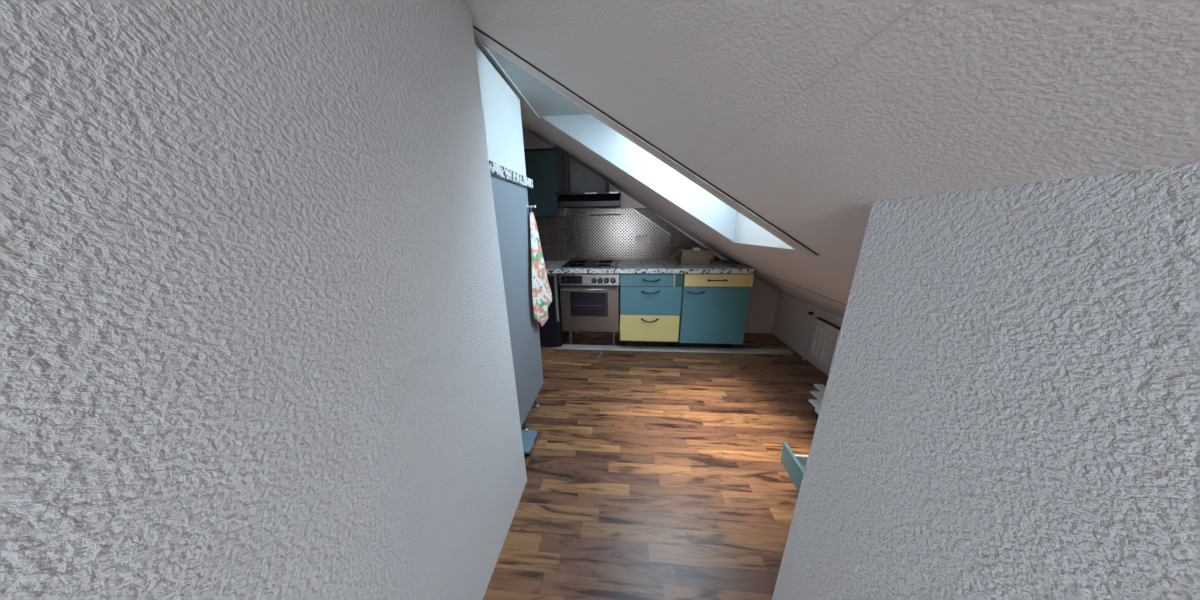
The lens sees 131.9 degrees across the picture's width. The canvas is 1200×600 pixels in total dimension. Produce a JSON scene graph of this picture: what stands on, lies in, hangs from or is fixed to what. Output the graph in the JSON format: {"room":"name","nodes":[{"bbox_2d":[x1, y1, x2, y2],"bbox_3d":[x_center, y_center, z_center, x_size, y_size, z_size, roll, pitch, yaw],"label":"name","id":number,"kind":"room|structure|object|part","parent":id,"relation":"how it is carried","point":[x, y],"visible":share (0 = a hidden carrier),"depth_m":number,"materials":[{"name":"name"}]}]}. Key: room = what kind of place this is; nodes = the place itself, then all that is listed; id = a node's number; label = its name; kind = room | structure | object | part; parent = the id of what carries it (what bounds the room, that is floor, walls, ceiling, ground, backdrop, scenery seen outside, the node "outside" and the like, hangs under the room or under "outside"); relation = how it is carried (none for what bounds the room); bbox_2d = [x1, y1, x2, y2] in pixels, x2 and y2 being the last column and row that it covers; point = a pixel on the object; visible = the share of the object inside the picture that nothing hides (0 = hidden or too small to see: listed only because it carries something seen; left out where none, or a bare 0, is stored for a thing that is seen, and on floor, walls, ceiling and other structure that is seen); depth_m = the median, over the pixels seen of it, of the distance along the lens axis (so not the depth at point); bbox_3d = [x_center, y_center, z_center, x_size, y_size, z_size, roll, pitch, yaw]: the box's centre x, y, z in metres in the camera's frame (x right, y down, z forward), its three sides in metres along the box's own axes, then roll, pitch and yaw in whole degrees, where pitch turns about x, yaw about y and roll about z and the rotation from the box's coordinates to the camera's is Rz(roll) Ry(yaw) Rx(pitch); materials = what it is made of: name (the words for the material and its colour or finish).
{"room":"attic kitchen","nodes":[
{"label":"attic kitchen","id":0,"kind":"room"},
{"bbox_2d":[0,0,526,599],"bbox_3d":[-1.006,0.117,-0.575,0.900,2.776,3.467,0,16,5],"label":"wall","id":1,"kind":"structure","parent":0,"point":[255,343],"depth_m":0.36,"materials":[{"name":"white paint"}]},
{"bbox_2d":[475,44,525,176],"bbox_3d":[-0.835,-1.076,1.225,0.706,0.886,0.663,0,16,5],"label":"wall","id":2,"kind":"structure","parent":0,"point":[501,105],"depth_m":1.29,"materials":[{"name":"white paint"}]},
{"bbox_2d":[473,30,539,118],"bbox_3d":[-0.452,-1.129,1.405,0.018,0.044,0.845,0,16,5],"label":"trim","id":3,"kind":"structure","parent":2,"relation":"attached to","point":[475,34],"depth_m":1.26,"materials":[{"name":"white paint"}]},
{"bbox_2d":[473,28,815,255],"bbox_3d":[0.201,-0.620,1.089,1.405,0.878,0.059,0,16,5],"label":"trim","id":4,"kind":"structure","parent":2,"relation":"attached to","point":[480,35],"depth_m":1.08,"materials":[{"name":"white wood"}]},
{"bbox_2d":[522,128,778,332],"bbox_3d":[0.503,-0.949,3.030,3.310,2.750,0.128,0,16,5],"label":"wall","id":5,"kind":"structure","parent":0,"point":[763,298],"depth_m":3.09,"materials":[{"name":"paint"}]},
{"bbox_2d":[524,148,565,215],"bbox_3d":[-0.720,-1.202,2.816,0.645,0.603,0.359,0,16,5],"label":"upper cabinet","id":6,"kind":"object","parent":5,"relation":"attached to","point":[540,164],"visible":0.44,"depth_m":2.63,"materials":[{"name":"teal laminate"}]},
{"bbox_3d":[-0.731,-1.464,2.662,0.645,0.012,0.210,0,16,5],"label":"cornice","id":7,"kind":"part","parent":6,"relation":"part of","materials":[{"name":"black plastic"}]},
{"bbox_3d":[-0.733,-0.880,2.746,0.638,0.025,0.016,0,16,5],"label":"light rail","id":8,"kind":"part","parent":6,"relation":"part of","materials":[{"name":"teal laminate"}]},
{"bbox_2d":[565,208,670,259],"bbox_3d":[0.202,-0.741,3.047,1.191,0.578,0.006,0,16,5],"label":"backsplash","id":9,"kind":"structure","parent":5,"relation":"attached to","point":[588,237],"depth_m":3.05,"materials":[{"name":"grey metal"}]},
{"bbox_2d":[589,214,620,220],"bbox_3d":[0.056,-0.918,2.977,0.350,0.069,0.056,0,16,5],"label":"utensil rail","id":10,"kind":"object","parent":9,"relation":"attached to","point":[600,215],"visible":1,"depth_m":2.97,"materials":[{"name":"silver metal"}]},
{"bbox_3d":[0.056,-0.942,2.969,0.350,0.012,0.012,0,16,5],"label":"rod","id":11,"kind":"part","parent":10,"relation":"part of","materials":[{"name":"silver metal"}]},
{"bbox_2d":[635,236,649,242],"bbox_3d":[0.482,-0.688,3.030,0.163,0.076,0.015,0,16,5],"label":"double socket","id":12,"kind":"object","parent":9,"relation":"attached to","point":[638,239],"visible":1,"depth_m":3.03,"materials":[{"name":"plastic"}]},
{"bbox_2d":[483,330,828,599],"bbox_3d":[0.287,1.224,0.727,3.310,0.120,5.750,0,16,5],"label":"floor","id":13,"kind":"structure","parent":0,"point":[652,475],"depth_m":1.46,"materials":[{"name":"brown wood"}]},
{"bbox_2d":[491,175,543,429],"bbox_3d":[-0.810,0.134,1.575,0.700,1.529,0.647,0,16,5],"label":"cabinet","id":14,"kind":"object","parent":13,"relation":"on","point":[510,199],"visible":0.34,"depth_m":1.54,"materials":[{"name":"grey laminate"}]},
{"bbox_2d":[489,160,532,187],"bbox_3d":[-0.809,-0.631,1.374,0.724,0.050,0.698,0,16,5],"label":"shelf","id":15,"kind":"object","parent":14,"relation":"on","point":[496,170],"visible":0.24,"depth_m":1.33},
{"bbox_3d":[-0.499,0.783,1.760,0.056,0.170,0.055,0,16,5],"label":"leg","id":16,"kind":"part","parent":14,"relation":"part of","materials":[{"name":"silver metal"}]},
{"bbox_3d":[-0.479,0.716,1.989,0.056,0.170,0.055,0,16,5],"label":"leg","id":17,"kind":"part","parent":14,"relation":"part of","materials":[{"name":"silver metal"}]},
{"bbox_3d":[-0.420,-0.573,1.647,0.052,0.021,0.022,0,16,5],"label":"towel hook","id":18,"kind":"object","parent":14,"relation":"attached to","visible":0},
{"bbox_2d":[530,205,551,325],"bbox_3d":[-0.398,-0.204,1.742,0.059,0.781,0.240,5,17,21],"label":"kitchen towel","id":19,"kind":"object","parent":18,"relation":"hanging from","point":[541,291],"visible":1,"depth_m":1.73,"materials":[{"name":"fabric"}]},
{"bbox_2d":[521,430,538,455],"bbox_3d":[-0.521,0.879,1.654,0.256,0.046,0.171,0,16,5],"label":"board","id":20,"kind":"object","parent":13,"relation":"on","point":[529,437],"visible":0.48,"depth_m":1.65,"materials":[{"name":"blue wood"}]},
{"bbox_2d":[538,273,568,346],"bbox_3d":[-0.712,0.062,3.045,0.625,0.838,0.532,0,16,5],"label":"dishwasher","id":21,"kind":"object","parent":13,"relation":"on","point":[551,333],"visible":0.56,"depth_m":2.81,"materials":[{"name":"plastic"}]},
{"bbox_3d":[-0.745,0.134,2.808,0.580,0.755,0.029,0,16,5],"label":"door","id":22,"kind":"part","parent":21,"relation":"part of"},
{"bbox_3d":[-0.735,-0.024,2.763,0.625,0.502,0.025,0,16,5],"label":"metal frame","id":23,"kind":"part","parent":21,"relation":"part of","materials":[{"name":"plastic"}]},
{"bbox_2d":[541,344,602,349],"bbox_3d":[-0.485,0.512,2.958,1.040,0.016,0.091,0,16,5],"label":"board","id":24,"kind":"object","parent":13,"relation":"on","point":[564,346],"visible":0.44,"depth_m":2.92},
{"bbox_2d":[559,273,619,344],"bbox_3d":[-0.084,0.079,2.967,0.598,0.830,0.586,0,16,5],"label":"oven","id":25,"kind":"object","parent":13,"relation":"on","point":[590,302],"visible":0.99,"depth_m":2.69,"materials":[{"name":"silver metal"}]},
{"bbox_3d":[-0.111,-0.107,2.634,0.558,0.021,0.048,0,16,5],"label":"handle","id":26,"kind":"part","parent":25,"relation":"part of","materials":[{"name":"silver metal"}]},
{"bbox_3d":[-0.111,0.048,2.700,0.340,0.218,0.003,0,16,5],"label":"glass pane","id":27,"kind":"part","parent":25,"relation":"part of","materials":[{"name":"black glass"}]},
{"bbox_3d":[-0.108,-0.202,2.652,0.598,0.111,0.033,0,16,5],"label":"control panel","id":28,"kind":"part","parent":25,"relation":"part of","materials":[{"name":"silver metal"}]},
{"bbox_3d":[-0.103,0.097,2.738,0.590,0.475,0.035,0,16,5],"label":"door","id":29,"kind":"part","parent":25,"relation":"part of","materials":[{"name":"grey metal"}]},
{"bbox_2d":[620,273,683,346],"bbox_3d":[0.523,0.074,2.931,0.602,0.841,0.590,0,16,5],"label":"base cabinet","id":30,"kind":"object","parent":13,"relation":"on","point":[650,303],"visible":0.98,"depth_m":2.66,"materials":[{"name":"blue wood"}]},
{"bbox_3d":[0.455,-0.193,2.602,0.512,0.116,0.019,0,16,5],"label":"drawer","id":31,"kind":"part","parent":30,"relation":"part of","materials":[{"name":"teal laminate"}]},
{"bbox_3d":[0.502,0.287,2.739,0.592,0.281,0.019,0,16,5],"label":"drawer","id":32,"kind":"part","parent":30,"relation":"part of","materials":[{"name":"yellow laminate"}]},
{"bbox_3d":[0.498,0.206,2.685,0.177,0.039,0.042,0,16,5],"label":"handle","id":33,"kind":"part","parent":30,"relation":"part of","materials":[{"name":"black metal"}]},
{"bbox_3d":[0.501,0.008,2.657,0.598,0.291,0.019,0,16,5],"label":"drawer","id":34,"kind":"part","parent":30,"relation":"part of","materials":[{"name":"teal laminate"}]},
{"bbox_2d":[603,345,792,354],"bbox_3d":[0.997,0.525,2.831,1.926,0.016,0.091,0,16,5],"label":"board","id":35,"kind":"object","parent":13,"relation":"on","point":[606,347],"visible":1,"depth_m":2.81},
{"bbox_2d":[678,273,753,347],"bbox_3d":[1.145,0.080,2.876,0.631,0.841,0.594,0,16,5],"label":"base cabinet","id":36,"kind":"object","parent":13,"relation":"on","point":[714,306],"visible":0.82,"depth_m":2.61,"materials":[{"name":"blue wood"}]},
{"bbox_2d":[544,260,754,272],"bbox_3d":[0.200,-0.360,2.851,2.502,0.045,0.596,0,16,5],"label":"countertop","id":37,"kind":"structure","parent":36,"relation":"on","point":[551,266],"depth_m":2.60,"materials":[{"name":"grey stone"}]},
{"bbox_2d":[561,260,618,267],"bbox_3d":[-0.089,-0.392,2.884,0.575,0.007,0.480,0,16,5],"label":"cooktop","id":38,"kind":"object","parent":37,"relation":"in","point":[572,263],"visible":1,"depth_m":2.83,"materials":[{"name":"black glass"}]},
{"bbox_2d":[669,246,714,264],"bbox_3d":[0.943,-0.459,2.774,0.428,0.162,0.294,0,16,5],"label":"cardboard box","id":39,"kind":"object","parent":37,"relation":"on","point":[685,255],"visible":0.99,"depth_m":2.68,"materials":[{"name":"brown cardboard"}]},
{"bbox_3d":[0.922,-0.070,2.567,0.177,0.031,0.042,0,16,5],"label":"handle","id":40,"kind":"part","parent":36,"relation":"part of","materials":[{"name":"black metal"}]},
{"bbox_3d":[1.121,-0.187,2.543,0.627,0.118,0.023,0,16,5],"label":"drawer","id":41,"kind":"part","parent":36,"relation":"part of","materials":[{"name":"yellow laminate"}]},
{"bbox_2d":[780,442,807,491],"bbox_3d":[1.160,0.936,1.214,0.403,0.129,0.590,0,16,5],"label":"drawer","id":42,"kind":"object","parent":13,"relation":"on","point":[794,464],"visible":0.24,"depth_m":1.42,"materials":[{"name":"teal laminate"}]},
{"bbox_3d":[1.202,0.876,1.429,0.334,0.100,0.012,0,16,5],"label":"panel","id":43,"kind":"part","parent":42,"relation":"part of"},
{"bbox_2d":[809,384,825,419],"bbox_3d":[1.571,0.787,1.757,0.225,0.100,0.680,0,16,5],"label":"rack","id":44,"kind":"object","parent":13,"relation":"on","point":[819,395],"visible":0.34,"depth_m":1.90,"materials":[{"name":"white plastic"}]},
{"bbox_2d":[772,292,842,375],"bbox_3d":[2.016,0.429,1.910,0.120,0.687,2.550,0,16,5],"label":"wall","id":45,"kind":"structure","parent":0,"point":[793,325],"depth_m":2.74,"materials":[{"name":"paint"}]},
{"bbox_2d":[803,312,840,368],"bbox_3d":[1.939,0.477,2.122,0.068,0.478,1.018,0,16,5],"label":"radiator","id":46,"kind":"object","parent":45,"relation":"attached to","point":[825,334],"visible":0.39,"depth_m":2.32,"materials":[{"name":"metal"}]},
{"bbox_2d":[816,317,840,329],"bbox_3d":[1.927,0.284,1.996,0.032,0.010,0.884,0,16,5],"label":"grille","id":47,"kind":"object","parent":46,"relation":"attached to","point":[820,320],"depth_m":2.29,"materials":[{"name":"white metal"}]},
{"bbox_2d":[465,0,1199,317],"bbox_3d":[0.465,-0.388,0.237,3.720,2.859,5.750,0,16,5],"label":"ceiling","id":48,"kind":"structure","parent":0,"point":[958,95],"depth_m":0.41,"materials":[{"name":"paint"}]},
{"bbox_2d":[555,144,620,208],"bbox_3d":[-0.099,-1.205,2.652,0.616,0.552,0.469,0,16,5],"label":"range hood","id":49,"kind":"object","parent":48,"relation":"attached to","point":[595,193],"visible":1,"depth_m":2.56,"materials":[{"name":"black metal"}]},
{"bbox_3d":[-0.378,-1.231,2.527,0.060,0.423,0.020,0,16,5],"label":"housing post","id":50,"kind":"part","parent":49,"relation":"part of","materials":[{"name":"black plastic"}]},
{"bbox_3d":[-0.322,-1.219,2.554,0.046,0.384,0.045,0,16,5],"label":"housing post","id":51,"kind":"part","parent":49,"relation":"part of","materials":[{"name":"black plastic"}]},
{"bbox_3d":[-0.229,-1.210,2.601,0.129,0.336,0.015,0,16,5],"label":"housing panel","id":52,"kind":"part","parent":49,"relation":"part of","materials":[{"name":"metal"}]},
{"bbox_2d":[555,191,620,196],"bbox_3d":[-0.102,-1.031,2.627,0.616,0.023,0.315,0,16,5],"label":"shelf","id":53,"kind":"object","parent":49,"relation":"attached to","point":[560,193],"depth_m":2.51,"materials":[{"name":"black metal"}]},
{"bbox_3d":[-0.057,-1.169,2.598,0.206,0.254,0.015,0,16,5],"label":"housing panel","id":54,"kind":"part","parent":49,"relation":"part of","materials":[{"name":"metal"}]},
{"bbox_2d":[487,46,795,249],"bbox_3d":[0.246,-0.732,1.514,1.360,0.865,0.713,0,16,5],"label":"skylight","id":55,"kind":"object","parent":48,"relation":"attached to","point":[548,104],"visible":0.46,"depth_m":1.80,"materials":[{"name":"grey paint"}]},
{"bbox_2d":[473,26,819,255],"bbox_3d":[0.201,-0.612,1.053,1.410,0.877,0.014,0,16,5],"label":"joint","id":56,"kind":"object","parent":48,"relation":"attached to","point":[518,56],"visible":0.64,"depth_m":1.05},
{"bbox_2d":[767,274,846,305],"bbox_3d":[1.516,-0.094,2.025,0.006,0.063,0.792,-2,16,-4],"label":"joint","id":57,"kind":"object","parent":48,"relation":"attached to","point":[767,274],"visible":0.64,"depth_m":1.95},
{"bbox_2d":[697,0,928,173],"bbox_3d":[0.343,-0.375,0.584,0.004,0.032,0.985,0,16,5],"label":"joint","id":58,"kind":"object","parent":48,"relation":"attached to","point":[922,2],"visible":1,"depth_m":0.36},
{"bbox_2d":[772,163,1199,599],"bbox_3d":[1.129,0.770,-0.776,1.305,1.569,3.073,0,16,5],"label":"wall","id":59,"kind":"structure","parent":0,"point":[1010,408],"depth_m":0.37,"materials":[{"name":"white paint"}]}
]}

